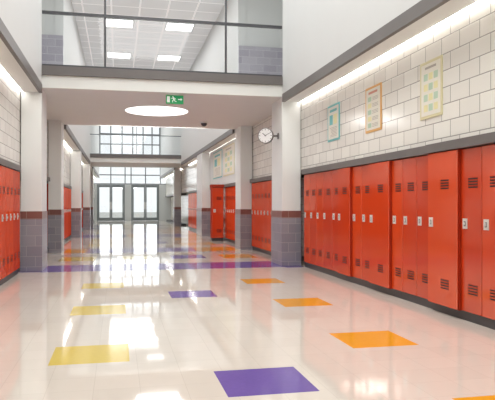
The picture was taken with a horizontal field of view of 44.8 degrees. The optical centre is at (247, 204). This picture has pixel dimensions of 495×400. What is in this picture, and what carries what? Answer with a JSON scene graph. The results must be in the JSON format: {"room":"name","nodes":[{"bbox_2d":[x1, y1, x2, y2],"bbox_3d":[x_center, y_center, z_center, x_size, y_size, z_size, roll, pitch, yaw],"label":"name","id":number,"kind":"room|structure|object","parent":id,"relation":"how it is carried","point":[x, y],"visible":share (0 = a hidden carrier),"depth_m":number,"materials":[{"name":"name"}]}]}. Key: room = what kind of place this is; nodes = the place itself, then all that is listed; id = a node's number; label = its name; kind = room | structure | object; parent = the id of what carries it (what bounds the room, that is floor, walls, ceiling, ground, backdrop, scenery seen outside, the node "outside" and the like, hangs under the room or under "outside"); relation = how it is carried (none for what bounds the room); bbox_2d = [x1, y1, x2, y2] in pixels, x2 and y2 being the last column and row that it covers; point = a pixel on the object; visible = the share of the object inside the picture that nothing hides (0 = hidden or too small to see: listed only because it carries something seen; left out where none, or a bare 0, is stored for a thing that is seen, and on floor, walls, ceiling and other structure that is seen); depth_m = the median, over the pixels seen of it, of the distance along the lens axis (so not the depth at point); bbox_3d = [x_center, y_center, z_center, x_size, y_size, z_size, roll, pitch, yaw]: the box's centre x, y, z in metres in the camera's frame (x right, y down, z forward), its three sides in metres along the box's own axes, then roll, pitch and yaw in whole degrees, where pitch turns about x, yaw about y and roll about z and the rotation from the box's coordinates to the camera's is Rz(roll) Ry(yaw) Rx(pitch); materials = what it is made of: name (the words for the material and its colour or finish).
{"room":"school corridor","nodes":[
{"label":"school corridor","id":0,"kind":"room"},
{"bbox_2d":[0,38,37,91],"bbox_3d":[-2.388,-2.192,3.505,0.284,0.145,15.860,0,0,-12],"label":"ceiling","id":1,"kind":"structure","parent":0,"point":[8,62],"depth_m":9.46,"materials":[{"name":"white paint"}]},
{"bbox_2d":[20,180,20,210],"bbox_3d":[-7.029,0.265,20.989,0.230,1.970,52.000,0,0,-12],"label":"wall","id":2,"kind":"structure","parent":0,"point":[20,180],"depth_m":14.64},
{"bbox_2d":[0,269,17,285],"bbox_3d":[-3.116,1.200,4.749,0.535,0.100,12.600,0,0,-12],"label":"baseboard","id":3,"kind":"structure","parent":2,"relation":"attached to","point":[8,277],"depth_m":9.97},
{"bbox_2d":[0,165,0,279],"bbox_3d":[-3.929,0.270,8.972,0.442,1.760,0.358,0,0,-12],"label":"locker","id":4,"kind":"object","parent":3,"relation":"on","point":[0,165],"visible":1,"depth_m":9.13,"materials":[{"name":"metal"}]},
{"bbox_2d":[1,166,4,278],"bbox_3d":[-4.005,0.270,9.324,0.442,1.760,0.358,0,0,-12],"label":"locker","id":5,"kind":"object","parent":3,"relation":"on","point":[2,167],"visible":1,"depth_m":9.29,"materials":[{"name":"metal"}]},
{"bbox_2d":[5,167,8,276],"bbox_3d":[-4.081,0.270,9.676,0.442,1.760,0.358,0,0,-12],"label":"locker","id":6,"kind":"object","parent":3,"relation":"on","point":[6,168],"visible":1,"depth_m":9.63,"materials":[{"name":"metal"}]},
{"bbox_2d":[9,168,12,273],"bbox_3d":[-4.157,0.270,10.028,0.442,1.760,0.358,0,0,-12],"label":"locker","id":7,"kind":"object","parent":3,"relation":"on","point":[10,170],"visible":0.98,"depth_m":9.99,"materials":[{"name":"metal"}]},
{"bbox_2d":[12,169,16,271],"bbox_3d":[-4.233,0.270,10.380,0.442,1.760,0.358,0,0,-12],"label":"locker","id":8,"kind":"object","parent":3,"relation":"on","point":[14,171],"visible":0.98,"depth_m":10.37,"materials":[{"name":"metal"}]},
{"bbox_2d":[15,170,19,268],"bbox_3d":[-4.309,0.270,10.732,0.442,1.760,0.358,0,0,-12],"label":"locker","id":9,"kind":"object","parent":3,"relation":"on","point":[18,173],"visible":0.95,"depth_m":10.79,"materials":[{"name":"metal"}]},
{"bbox_2d":[0,158,20,170],"bbox_3d":[-3.094,-0.665,4.753,0.580,0.100,12.600,0,0,-12],"label":"trim","id":10,"kind":"structure","parent":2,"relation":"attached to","point":[3,162],"depth_m":9.84,"materials":[{"name":"grey paint"}]},
{"bbox_2d":[0,0,41,82],"bbox_3d":[-2.306,-4.310,3.522,0.220,4.080,15.860,0,0,-12],"label":"wall","id":11,"kind":"structure","parent":0,"point":[22,19],"depth_m":9.52,"materials":[{"name":"paint"}]},
{"bbox_2d":[0,18,41,92],"bbox_3d":[-2.218,-2.190,3.541,0.060,0.160,15.860,0,0,-12],"label":"trim","id":12,"kind":"structure","parent":11,"relation":"attached to","point":[6,37],"depth_m":8.68,"materials":[{"name":"grey paint"}]},
{"bbox_2d":[0,68,93,194],"bbox_3d":[-6.773,-1.496,21.044,0.755,1.549,52.000,0,0,-12],"label":"wall","id":13,"kind":"structure","parent":0,"point":[10,95],"depth_m":10.37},
{"bbox_2d":[42,0,54,34],"bbox_3d":[-5.963,-4.480,15.704,1.780,3.740,0.180,0,0,-12],"label":"wall","id":14,"kind":"structure","parent":0,"point":[48,20],"depth_m":15.77,"materials":[{"name":"paint"}]},
{"bbox_2d":[64,129,88,163],"bbox_3d":[-6.766,-2.192,23.757,0.284,0.145,14.700,0,0,-12],"label":"ceiling","id":15,"kind":"structure","parent":0,"point":[67,139],"depth_m":20.68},
{"bbox_2d":[55,0,98,173],"bbox_3d":[-8.291,-4.310,31.203,0.220,4.080,31.500,0,0,-12],"label":"wall","id":16,"kind":"structure","parent":0,"point":[73,54],"depth_m":19.86,"materials":[{"name":"paint"}]},
{"bbox_2d":[64,125,89,163],"bbox_3d":[-6.597,-2.190,23.793,0.060,0.160,14.700,0,0,-12],"label":"trim","id":17,"kind":"structure","parent":16,"relation":"attached to","point":[66,127],"depth_m":20.26,"materials":[{"name":"grey paint"}]},
{"bbox_2d":[93,184,96,220],"bbox_3d":[-12.052,-0.175,46.503,0.735,2.850,0.160,0,0,-12],"label":"wall","id":18,"kind":"structure","parent":0,"point":[95,185],"depth_m":46.48,"materials":[{"name":"grey paint"}]},
{"bbox_2d":[97,184,124,220],"bbox_3d":[-10.649,-0.175,46.791,2.120,2.850,0.150,0,0,-12],"label":"door","id":19,"kind":"structure","parent":18,"relation":"in","point":[98,185],"depth_m":46.79,"materials":[{"name":"grey"}]},
{"bbox_2d":[94,167,165,184],"bbox_3d":[-9.264,-2.380,47.106,6.400,1.540,0.120,0,0,-12],"label":"window","id":20,"kind":"structure","parent":18,"relation":"in","point":[110,174],"depth_m":47.08,"materials":[{"name":"grey metal"}]},
{"bbox_2d":[125,185,130,220],"bbox_3d":[-9.371,-0.175,47.083,0.490,2.850,0.160,0,0,-12],"label":"wall","id":21,"kind":"structure","parent":0,"point":[127,187],"depth_m":47.00,"materials":[{"name":"grey paint"}]},
{"bbox_2d":[99,126,159,154],"bbox_3d":[-9.215,-4.745,47.117,4.700,3.170,0.120,0,0,-12],"label":"window","id":22,"kind":"structure","parent":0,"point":[121,133],"depth_m":47.10,"materials":[{"name":"grey"}]},
{"bbox_2d":[90,157,184,167],"bbox_3d":[-6.256,-2.415,33.433,8.700,0.390,4.000,0,0,-12],"label":"ceiling","id":23,"kind":"structure","parent":0,"point":[94,161],"depth_m":31.92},
{"bbox_2d":[90,127,180,155],"bbox_3d":[-5.844,-4.480,31.527,4.700,3.700,0.060,0,0,-12],"label":"screen","id":24,"kind":"object","parent":23,"relation":"on","point":[136,135],"visible":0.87,"depth_m":31.50,"materials":[{"name":"grey metal"}]},
{"bbox_2d":[72,0,224,70],"bbox_3d":[-3.721,-6.425,21.704,9.100,0.150,52.000,0,0,-12],"label":"ceiling","id":25,"kind":"structure","parent":0,"point":[147,40],"depth_m":22.09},
{"bbox_2d":[107,52,130,58],"bbox_3d":[-5.446,-6.337,25.423,1.000,0.025,0.920,0,0,-12],"label":"recessed light","id":26,"kind":"object","parent":25,"relation":"in","point":[109,54],"visible":1,"depth_m":25.38,"materials":[{"name":"grey plastic"}]},
{"bbox_2d":[106,18,133,27],"bbox_3d":[-4.473,-6.337,20.927,1.000,0.025,0.920,0,0,-12],"label":"recessed light","id":27,"kind":"object","parent":25,"relation":"in","point":[124,23],"visible":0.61,"depth_m":20.91,"materials":[{"name":"grey plastic"}]},
{"bbox_2d":[156,55,180,60],"bbox_3d":[-3.393,-6.337,25.867,1.000,0.025,0.920,0,0,-12],"label":"recessed light","id":28,"kind":"object","parent":25,"relation":"in","point":[159,57],"visible":1,"depth_m":25.75,"materials":[{"name":"grey plastic"}]},
{"bbox_2d":[164,22,194,31],"bbox_3d":[-2.421,-6.337,21.371,1.000,0.025,0.920,0,0,-12],"label":"recessed light","id":29,"kind":"object","parent":25,"relation":"in","point":[172,26],"visible":0.93,"depth_m":21.27,"materials":[{"name":"grey plastic"}]},
{"bbox_2d":[42,75,282,128],"bbox_3d":[-2.155,-2.415,14.461,8.700,0.390,5.380,0,0,-12],"label":"ceiling","id":30,"kind":"structure","parent":0,"point":[71,100],"depth_m":12.87,"materials":[{"name":"white paint"}]},
{"bbox_2d":[125,106,187,115],"bbox_3d":[-2.132,-2.209,14.118,1.470,0.019,1.470,0,0,-12],"label":"recessed light","id":31,"kind":"object","parent":30,"relation":"in","point":[139,110],"visible":1,"depth_m":13.97,"materials":[{"name":"white plastic"}]},
{"bbox_2d":[42,0,281,75],"bbox_3d":[-1.593,-4.480,11.861,4.700,3.700,0.060,0,0,-12],"label":"screen","id":32,"kind":"object","parent":30,"relation":"on","point":[104,15],"visible":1,"depth_m":11.81,"materials":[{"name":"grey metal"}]},
{"bbox_2d":[166,94,182,103],"bbox_3d":[-1.466,-2.127,12.079,0.350,0.184,0.058,0,0,-12],"label":"exit sign","id":33,"kind":"object","parent":30,"relation":"attached to","point":[170,99],"visible":1,"depth_m":12.05,"materials":[{"name":"green plastic"}]},
{"bbox_2d":[159,185,170,220],"bbox_3d":[-6.559,-0.175,47.691,0.925,2.850,0.160,0,0,-12],"label":"wall","id":34,"kind":"structure","parent":0,"point":[164,202],"depth_m":47.61,"materials":[{"name":"grey paint"}]},
{"bbox_2d":[131,185,158,220],"bbox_3d":[-8.068,-0.175,47.349,2.160,2.850,0.150,0,0,-12],"label":"door","id":35,"kind":"structure","parent":34,"relation":"in","point":[145,218],"depth_m":47.34,"materials":[{"name":"grey"}]},
{"bbox_2d":[160,0,245,175],"bbox_3d":[-3.482,-4.310,32.242,0.220,4.080,31.500,0,0,-12],"label":"wall","id":36,"kind":"structure","parent":0,"point":[211,57],"depth_m":21.39,"materials":[{"name":"paint"}]},
{"bbox_2d":[90,154,180,158],"bbox_3d":[-5.829,-2.545,31.453,4.698,0.170,0.049,0,0,-12],"label":"trim","id":37,"kind":"structure","parent":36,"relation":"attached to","point":[91,155],"depth_m":31.41,"materials":[{"name":"grey paint"}]},
{"bbox_2d":[181,129,234,164],"bbox_3d":[-1.964,-2.190,24.795,0.060,0.160,14.700,0,0,-12],"label":"trim","id":38,"kind":"structure","parent":36,"relation":"attached to","point":[230,132],"depth_m":21.55,"materials":[{"name":"grey paint"}]},
{"bbox_2d":[184,129,235,164],"bbox_3d":[-1.783,-2.192,24.834,0.309,0.145,14.700,0,0,-12],"label":"ceiling","id":39,"kind":"structure","parent":0,"point":[233,136],"depth_m":21.38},
{"bbox_2d":[171,178,303,255],"bbox_3d":[-0.505,0.265,22.399,0.220,1.970,52.000,0,0,-12],"label":"wall","id":40,"kind":"structure","parent":0,"point":[184,199],"depth_m":36.36,"materials":[{"name":"white paint"}]},
{"bbox_2d":[224,237,234,243],"bbox_3d":[-0.532,1.200,20.961,0.420,0.100,6.600,0,0,-12],"label":"baseboard","id":41,"kind":"structure","parent":40,"relation":"attached to","point":[225,239],"depth_m":20.33,"materials":[{"name":"black rubber"}]},
{"bbox_2d":[225,187,226,237],"bbox_3d":[-0.546,0.270,20.835,0.442,1.760,0.358,0,0,-12],"label":"locker","id":42,"kind":"object","parent":41,"relation":"on","point":[226,187],"visible":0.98,"depth_m":20.84,"materials":[{"name":"metal"}]},
{"bbox_2d":[227,187,228,238],"bbox_3d":[-0.470,0.270,20.483,0.442,1.760,0.358,0,0,-12],"label":"locker","id":43,"kind":"object","parent":41,"relation":"on","point":[227,187],"visible":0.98,"depth_m":20.35,"materials":[{"name":"metal"}]},
{"bbox_2d":[229,187,230,238],"bbox_3d":[-0.394,0.270,20.131,0.442,1.760,0.358,0,0,-12],"label":"locker","id":44,"kind":"object","parent":41,"relation":"on","point":[229,187],"visible":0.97,"depth_m":20.06,"materials":[{"name":"metal"}]},
{"bbox_2d":[231,186,232,239],"bbox_3d":[-0.318,0.270,19.779,0.442,1.760,0.358,0,0,-12],"label":"locker","id":45,"kind":"object","parent":41,"relation":"on","point":[232,186],"visible":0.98,"depth_m":19.75,"materials":[{"name":"metal"}]},
{"bbox_2d":[233,186,234,240],"bbox_3d":[-0.242,0.270,19.428,0.442,1.760,0.358,0,0,-12],"label":"locker","id":46,"kind":"object","parent":41,"relation":"on","point":[233,186],"visible":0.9,"depth_m":19.32,"materials":[{"name":"metal"}]},
{"bbox_2d":[250,175,303,182],"bbox_3d":[0.687,-0.665,15.137,0.500,0.100,3.600,0,0,-12],"label":"trim","id":47,"kind":"structure","parent":40,"relation":"attached to","point":[266,178],"depth_m":15.35,"materials":[{"name":"grey paint"}]},
{"bbox_2d":[252,246,303,260],"bbox_3d":[0.726,1.200,15.145,0.420,0.100,3.600,0,0,-12],"label":"baseboard","id":48,"kind":"structure","parent":40,"relation":"attached to","point":[253,247],"depth_m":15.48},
{"bbox_2d":[251,183,254,246],"bbox_3d":[0.345,0.270,16.710,0.442,1.760,0.358,0,0,-12],"label":"locker","id":49,"kind":"object","parent":48,"relation":"on","point":[252,212],"visible":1,"depth_m":16.65,"materials":[{"name":"metal"}]},
{"bbox_2d":[254,182,257,247],"bbox_3d":[0.422,0.270,16.358,0.442,1.760,0.358,0,0,-12],"label":"locker","id":50,"kind":"object","parent":48,"relation":"on","point":[255,184],"visible":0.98,"depth_m":16.36,"materials":[{"name":"metal"}]},
{"bbox_2d":[257,182,260,247],"bbox_3d":[0.498,0.270,16.007,0.442,1.760,0.358,0,0,-12],"label":"locker","id":51,"kind":"object","parent":48,"relation":"on","point":[258,183],"visible":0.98,"depth_m":15.90,"materials":[{"name":"metal"}]},
{"bbox_2d":[260,181,263,248],"bbox_3d":[0.574,0.270,15.655,0.442,1.760,0.358,0,0,-12],"label":"locker","id":52,"kind":"object","parent":48,"relation":"on","point":[262,183],"visible":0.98,"depth_m":15.57,"materials":[{"name":"metal"}]},
{"bbox_2d":[264,181,266,249],"bbox_3d":[0.650,0.270,15.303,0.442,1.760,0.358,0,0,-12],"label":"locker","id":53,"kind":"object","parent":48,"relation":"on","point":[265,182],"visible":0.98,"depth_m":15.25,"materials":[{"name":"metal"}]},
{"bbox_2d":[267,180,270,250],"bbox_3d":[0.726,0.270,14.951,0.442,1.760,0.358,0,0,-12],"label":"locker","id":54,"kind":"object","parent":48,"relation":"on","point":[269,181],"visible":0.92,"depth_m":14.89,"materials":[{"name":"metal"}]},
{"bbox_2d":[301,146,427,174],"bbox_3d":[1.864,-0.665,9.693,0.500,0.100,5.040,0,0,-12],"label":"trim","id":55,"kind":"structure","parent":40,"relation":"attached to","point":[418,151],"depth_m":8.79,"materials":[{"name":"grey paint"}]},
{"bbox_2d":[305,262,494,329],"bbox_3d":[2.694,1.200,6.005,0.435,0.100,12.600,0,0,-12],"label":"baseboard","id":56,"kind":"structure","parent":40,"relation":"attached to","point":[409,297],"depth_m":7.63,"materials":[{"name":"black rubber"}]},
{"bbox_2d":[304,174,309,262],"bbox_3d":[1.374,0.270,11.955,0.442,1.760,0.388,0,0,-12],"label":"locker","id":57,"kind":"object","parent":56,"relation":"on","point":[306,177],"visible":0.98,"depth_m":11.87,"materials":[{"name":"metal"}]},
{"bbox_2d":[310,173,316,265],"bbox_3d":[1.455,0.270,11.579,0.442,1.760,0.378,0,0,-12],"label":"locker","id":58,"kind":"object","parent":56,"relation":"on","point":[312,176],"visible":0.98,"depth_m":11.51,"materials":[{"name":"metal"}]},
{"bbox_2d":[316,172,322,266],"bbox_3d":[1.535,0.270,11.207,0.442,1.760,0.378,0,0,-12],"label":"locker","id":59,"kind":"object","parent":56,"relation":"on","point":[319,176],"visible":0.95,"depth_m":11.17,"materials":[{"name":"metal"}]},
{"bbox_2d":[323,170,332,269],"bbox_3d":[1.626,0.270,10.787,0.442,1.760,0.478,0,0,-12],"label":"locker","id":60,"kind":"object","parent":56,"relation":"on","point":[327,175],"visible":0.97,"depth_m":10.74,"materials":[{"name":"metal"}]},
{"bbox_2d":[332,170,337,271],"bbox_3d":[1.717,0.270,10.367,0.442,1.760,0.378,0,0,-12],"label":"locker","id":61,"kind":"object","parent":56,"relation":"on","point":[334,172],"visible":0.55,"depth_m":10.35,"materials":[{"name":"metal"}]},
{"bbox_2d":[338,167,352,276],"bbox_3d":[1.770,0.270,9.908,0.442,1.760,0.538,0,0,-12],"label":"locker","id":62,"kind":"object","parent":56,"relation":"on","point":[344,174],"visible":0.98,"depth_m":9.77,"materials":[{"name":"metal"}]},
{"bbox_2d":[352,165,362,279],"bbox_3d":[1.911,0.270,9.468,0.442,1.760,0.378,0,0,-12],"label":"locker","id":63,"kind":"object","parent":56,"relation":"on","point":[356,171],"visible":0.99,"depth_m":9.40,"materials":[{"name":"metal"}]},
{"bbox_2d":[362,165,368,280],"bbox_3d":[1.992,0.270,9.096,0.442,1.760,0.378,0,0,-12],"label":"locker","id":64,"kind":"object","parent":56,"relation":"on","point":[365,168],"visible":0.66,"depth_m":9.10,"materials":[{"name":"metal"}]},
{"bbox_2d":[369,160,391,288],"bbox_3d":[2.058,0.270,8.579,0.442,1.760,0.658,0,0,-12],"label":"locker","id":65,"kind":"object","parent":56,"relation":"on","point":[380,173],"visible":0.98,"depth_m":8.47,"materials":[{"name":"metal"}]},
{"bbox_2d":[392,159,402,291],"bbox_3d":[2.205,0.270,8.109,0.442,1.760,0.318,0,0,-12],"label":"locker","id":66,"kind":"object","parent":56,"relation":"on","point":[397,165],"visible":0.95,"depth_m":8.05,"materials":[{"name":"metal"}]},
{"bbox_2d":[403,157,416,295],"bbox_3d":[2.279,0.270,7.767,0.442,1.760,0.378,0,0,-12],"label":"locker","id":67,"kind":"object","parent":56,"relation":"on","point":[409,164],"visible":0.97,"depth_m":7.70,"materials":[{"name":"metal"}]},
{"bbox_2d":[407,270,413,279],"bbox_3d":[2.090,0.895,7.687,0.005,0.110,0.170,0,0,-12],"label":"vent","id":68,"kind":"object","parent":67,"relation":"attached to","point":[410,273],"depth_m":7.69,"materials":[{"name":"red metal"}]},
{"bbox_2d":[417,155,427,298],"bbox_3d":[2.359,0.270,7.396,0.442,1.760,0.378,0,0,-12],"label":"locker","id":69,"kind":"object","parent":56,"relation":"on","point":[422,161],"visible":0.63,"depth_m":7.39,"materials":[{"name":"metal"}]},
{"bbox_2d":[428,149,461,310],"bbox_3d":[2.409,0.270,6.885,0.442,1.760,0.638,0,0,-12],"label":"locker","id":70,"kind":"object","parent":56,"relation":"on","point":[444,168],"visible":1,"depth_m":6.78,"materials":[{"name":"metal"}]},
{"bbox_2d":[440,279,448,289],"bbox_3d":[2.225,0.895,6.779,0.005,0.110,0.170,0,0,-12],"label":"vent","id":71,"kind":"object","parent":70,"relation":"attached to","point":[444,283],"depth_m":6.78,"materials":[{"name":"red metal"}]},
{"bbox_2d":[440,179,448,188],"bbox_3d":[2.225,-0.235,6.779,0.005,0.110,0.170,0,0,-12],"label":"vent","id":72,"kind":"object","parent":70,"relation":"attached to","point":[444,183],"depth_m":6.78,"materials":[{"name":"red metal"}]},
{"bbox_2d":[461,146,481,315],"bbox_3d":[2.560,0.270,6.396,0.442,1.760,0.378,0,0,-12],"label":"locker","id":73,"kind":"object","parent":56,"relation":"on","point":[471,158],"visible":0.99,"depth_m":6.34,"materials":[{"name":"metal"}]},
{"bbox_2d":[468,284,477,295],"bbox_3d":[2.371,0.895,6.316,0.005,0.110,0.170,0,0,-12],"label":"vent","id":74,"kind":"object","parent":73,"relation":"attached to","point":[472,288],"depth_m":6.31,"materials":[{"name":"red metal"}]},
{"bbox_2d":[468,177,477,187],"bbox_3d":[2.371,-0.235,6.316,0.005,0.110,0.170,0,0,-12],"label":"vent","id":75,"kind":"object","parent":73,"relation":"attached to","point":[472,181],"depth_m":6.31,"materials":[{"name":"red metal"}]},
{"bbox_2d":[482,144,494,319],"bbox_3d":[2.641,0.270,6.024,0.442,1.760,0.378,0,0,-12],"label":"locker","id":76,"kind":"object","parent":56,"relation":"on","point":[488,151],"visible":1,"depth_m":6.05,"materials":[{"name":"metal"}]},
{"bbox_2d":[425,132,494,153],"bbox_3d":[3.181,-0.665,3.529,0.530,0.100,7.555,0,0,-12],"label":"trim","id":77,"kind":"structure","parent":40,"relation":"attached to","point":[487,138],"depth_m":6.41,"materials":[{"name":"grey paint"}]},
{"bbox_2d":[0,221,494,399],"bbox_3d":[-3.766,1.250,21.796,6.650,0.001,52.200,0,0,-12],"label":"floor","id":78,"kind":"structure","parent":0,"point":[127,310],"depth_m":5.93,"materials":[{"name":"beige tile"}]},
{"bbox_2d":[20,89,46,271],"bbox_3d":[-4.172,-0.484,11.744,0.392,3.469,0.880,0,0,-12],"label":"pillar","id":79,"kind":"structure","parent":78,"relation":"on","point":[33,213],"depth_m":11.33,"materials":[{"name":"paint"}]},
{"bbox_2d":[48,120,63,252],"bbox_3d":[-5.151,-0.484,16.151,0.342,3.469,0.790,0,0,-12],"label":"pillar","id":80,"kind":"structure","parent":78,"relation":"on","point":[55,128],"depth_m":15.78,"materials":[{"name":"paint"}]},
{"bbox_2d":[70,150,81,236],"bbox_3d":[-6.716,-0.429,23.512,0.392,3.359,0.800,0,0,-12],"label":"pillar","id":81,"kind":"structure","parent":78,"relation":"on","point":[75,155],"depth_m":23.13,"materials":[{"name":"paint"}]},
{"bbox_2d":[82,164,90,228],"bbox_3d":[-8.412,-0.484,31.355,0.392,3.469,0.750,0,0,-12],"label":"pillar","id":82,"kind":"structure","parent":78,"relation":"on","point":[85,167],"depth_m":31.00,"materials":[{"name":"paint"}]},
{"bbox_2d":[90,169,93,226],"bbox_3d":[-9.252,-0.430,35.241,0.392,3.360,0.800,0,0,-12],"label":"pillar","id":83,"kind":"structure","parent":78,"relation":"on","point":[91,170],"depth_m":34.88,"materials":[{"name":"paint"}]},
{"bbox_2d":[173,170,180,225],"bbox_3d":[-4.263,-0.430,36.319,0.417,3.360,0.800,0,0,-12],"label":"pillar","id":84,"kind":"structure","parent":78,"relation":"on","point":[176,173],"depth_m":35.94,"materials":[{"name":"paint"}]},
{"bbox_2d":[197,153,209,235],"bbox_3d":[-1.812,-0.429,24.981,0.417,3.359,1.600,0,0,-12],"label":"pillar","id":85,"kind":"structure","parent":78,"relation":"on","point":[203,159],"depth_m":24.21,"materials":[{"name":"paint"}]},
{"bbox_2d":[210,238,223,240],"bbox_3d":[-1.075,1.200,21.063,0.420,0.100,0.370,0,0,-12],"label":"baseboard","id":86,"kind":"structure","parent":78,"relation":"on","point":[211,239],"depth_m":20.89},
{"bbox_2d":[210,187,223,237],"bbox_3d":[-1.068,0.270,21.038,0.403,1.760,0.422,0,0,-12],"label":"locker","id":87,"kind":"object","parent":86,"relation":"on","point":[216,193],"visible":1,"depth_m":20.86,"materials":[{"name":"metal"}]},
{"bbox_2d":[235,126,251,249],"bbox_3d":[-0.107,-0.484,17.242,0.357,3.469,0.790,0,0,-12],"label":"pillar","id":88,"kind":"structure","parent":78,"relation":"on","point":[243,215],"depth_m":16.87,"materials":[{"name":"paint"}]},
{"bbox_2d":[271,98,300,265],"bbox_3d":[0.817,-0.484,12.822,0.417,3.469,0.880,0,0,-12],"label":"pillar","id":89,"kind":"structure","parent":78,"relation":"on","point":[286,116],"depth_m":12.42,"materials":[{"name":"paint"}]},
{"bbox_2d":[258,128,278,143],"bbox_3d":[0.438,-1.450,12.568,0.438,0.330,0.178,0,0,-4],"label":"wall clock","id":90,"kind":"object","parent":89,"relation":"attached to","point":[265,135],"visible":1,"depth_m":12.54,"materials":[{"name":"white plastic"}]},
{"bbox_2d":[246,0,282,47],"bbox_3d":[0.800,-4.480,17.167,1.780,3.740,0.180,0,0,-12],"label":"wall","id":91,"kind":"structure","parent":0,"point":[263,12],"depth_m":17.00,"materials":[{"name":"paint"}]},
{"bbox_2d":[166,0,494,195],"bbox_3d":[-0.705,-1.496,22.356,0.630,1.549,52.000,0,0,-12],"label":"wall","id":92,"kind":"structure","parent":0,"point":[465,41],"depth_m":7.99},
{"bbox_2d":[210,138,235,184],"bbox_3d":[-0.762,-1.415,20.937,0.079,1.387,6.650,0,0,-12],"label":"wall panel","id":93,"kind":"object","parent":92,"relation":"attached to","point":[231,178],"visible":0.36,"depth_m":21.34,"materials":[{"name":"white paint"}]},
{"bbox_2d":[213,149,221,178],"bbox_3d":[-1.121,-1.500,22.368,0.016,1.000,2.000,0,0,-12],"label":"poster","id":94,"kind":"object","parent":93,"relation":"attached to","point":[217,156],"visible":1,"depth_m":22.30,"materials":[{"name":"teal paper"}]},
{"bbox_2d":[215,154,219,174],"bbox_3d":[-1.128,-1.495,22.367,0.002,0.750,1.280,0,0,-12],"label":"print","id":95,"kind":"object","parent":94,"relation":"attached to","point":[217,156],"depth_m":22.30,"materials":[{"name":"white paper"}]},
{"bbox_2d":[223,143,233,176],"bbox_3d":[-0.635,-1.500,20.120,0.016,1.000,2.000,0,0,-12],"label":"poster","id":96,"kind":"object","parent":93,"relation":"attached to","point":[228,151],"visible":1,"depth_m":20.09,"materials":[{"name":"beige paper"}]},
{"bbox_2d":[225,147,231,171],"bbox_3d":[-0.638,-1.510,20.099,0.002,0.780,1.280,0,0,-12],"label":"print","id":97,"kind":"object","parent":96,"relation":"attached to","point":[228,150],"depth_m":20.09,"materials":[{"name":"beige paper"}]},
{"bbox_2d":[328,102,339,141],"bbox_3d":[1.514,-1.450,10.558,0.016,0.640,0.580,0,0,-12],"label":"poster","id":98,"kind":"object","parent":92,"relation":"attached to","point":[333,110],"visible":1,"depth_m":10.50,"materials":[{"name":"teal paper"}]},
{"bbox_2d":[329,108,336,136],"bbox_3d":[1.507,-1.447,10.557,0.002,0.480,0.371,0,0,-12],"label":"print","id":99,"kind":"object","parent":98,"relation":"attached to","point":[332,111],"depth_m":10.56,"materials":[{"name":"white paper"}]},
{"bbox_2d":[365,82,381,133],"bbox_3d":[1.869,-1.430,8.916,0.016,0.680,0.560,0,0,-12],"label":"poster","id":100,"kind":"object","parent":92,"relation":"attached to","point":[373,95],"visible":1,"depth_m":8.89,"materials":[{"name":"brown paper"}]},
{"bbox_2d":[368,89,377,127],"bbox_3d":[1.863,-1.427,8.912,0.002,0.537,0.364,0,0,-12],"label":"print","id":101,"kind":"object","parent":100,"relation":"attached to","point":[372,93],"depth_m":8.89,"materials":[{"name":"brown paper"}]},
{"bbox_2d":[420,55,442,120],"bbox_3d":[2.224,-1.410,7.274,0.016,0.700,0.520,0,0,-12],"label":"poster","id":102,"kind":"object","parent":92,"relation":"attached to","point":[431,71],"visible":1,"depth_m":7.25,"materials":[{"name":"beige paper"}]},
{"bbox_2d":[424,63,437,111],"bbox_3d":[2.219,-1.417,7.268,0.002,0.546,0.333,0,0,-12],"label":"print","id":103,"kind":"object","parent":102,"relation":"attached to","point":[431,69],"depth_m":7.25,"materials":[{"name":"beige paper"}]},
{"bbox_2d":[283,0,420,92],"bbox_3d":[2.502,-4.310,4.562,0.220,4.080,15.860,0,0,-12],"label":"wall","id":104,"kind":"structure","parent":0,"point":[315,32],"depth_m":9.85,"materials":[{"name":"paint"}]},
{"bbox_2d":[42,65,282,84],"bbox_3d":[-1.581,-2.545,11.807,4.698,0.170,0.049,0,0,-12],"label":"trim","id":105,"kind":"structure","parent":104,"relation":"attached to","point":[46,70],"depth_m":11.76,"materials":[{"name":"grey paint"}]},
{"bbox_2d":[282,0,449,101],"bbox_3d":[2.414,-2.190,4.543,0.060,0.160,15.860,0,0,-12],"label":"trim","id":106,"kind":"structure","parent":104,"relation":"attached to","point":[422,8],"depth_m":7.99,"materials":[{"name":"grey paint"}]},
{"bbox_2d":[286,0,478,101],"bbox_3d":[2.596,-2.192,4.582,0.309,0.145,15.860,0,0,-12],"label":"ceiling","id":107,"kind":"structure","parent":0,"point":[451,7],"depth_m":7.83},
{"label":"outside","id":108,"kind":"structure","parent":0,"visible":0},
{"bbox_2d":[99,212,156,217],"bbox_3d":[-15.538,1.320,76.596,62.000,0.100,59.700,0,0,-12],"label":"ground","id":109,"kind":"structure","parent":108,"point":[101,214],"depth_m":80.22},
{"bbox_3d":[-6.411,-4.290,13.091,0.200,4.120,5.100,0,0,-12],"label":"wall","id":110,"kind":"structure","parent":0,"visible":0},
{"bbox_2d":[42,34,62,64],"bbox_3d":[-5.824,-3.530,15.580,2.000,1.840,0.078,0,0,-12],"label":"tile","id":111,"kind":"structure","parent":110,"relation":"attached to","point":[52,45],"depth_m":15.70,"materials":[{"name":"grey tile"}]},
{"bbox_3d":[2.288,-4.290,14.972,0.200,4.120,5.100,0,0,-12],"label":"wall","id":112,"kind":"structure","parent":0,"visible":0},
{"bbox_2d":[238,46,282,75],"bbox_3d":[0.725,-3.530,16.996,2.000,1.840,0.078,0,0,-12],"label":"tile","id":113,"kind":"structure","parent":112,"relation":"attached to","point":[251,59],"depth_m":16.88,"materials":[{"name":"grey tile"}]},
{"bbox_3d":[2.771,-2.225,4.620,0.046,0.080,15.860,0,0,-12],"label":"ceiling","id":114,"kind":"structure","parent":0,"visible":0},
{"bbox_2d":[301,0,482,101],"bbox_3d":[2.771,-2.152,4.620,0.046,0.055,15.840,0,0,-12],"label":"light","id":115,"kind":"object","parent":114,"relation":"attached to","point":[477,2],"visible":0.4,"depth_m":7.85,"materials":[{"name":"white plastic"}]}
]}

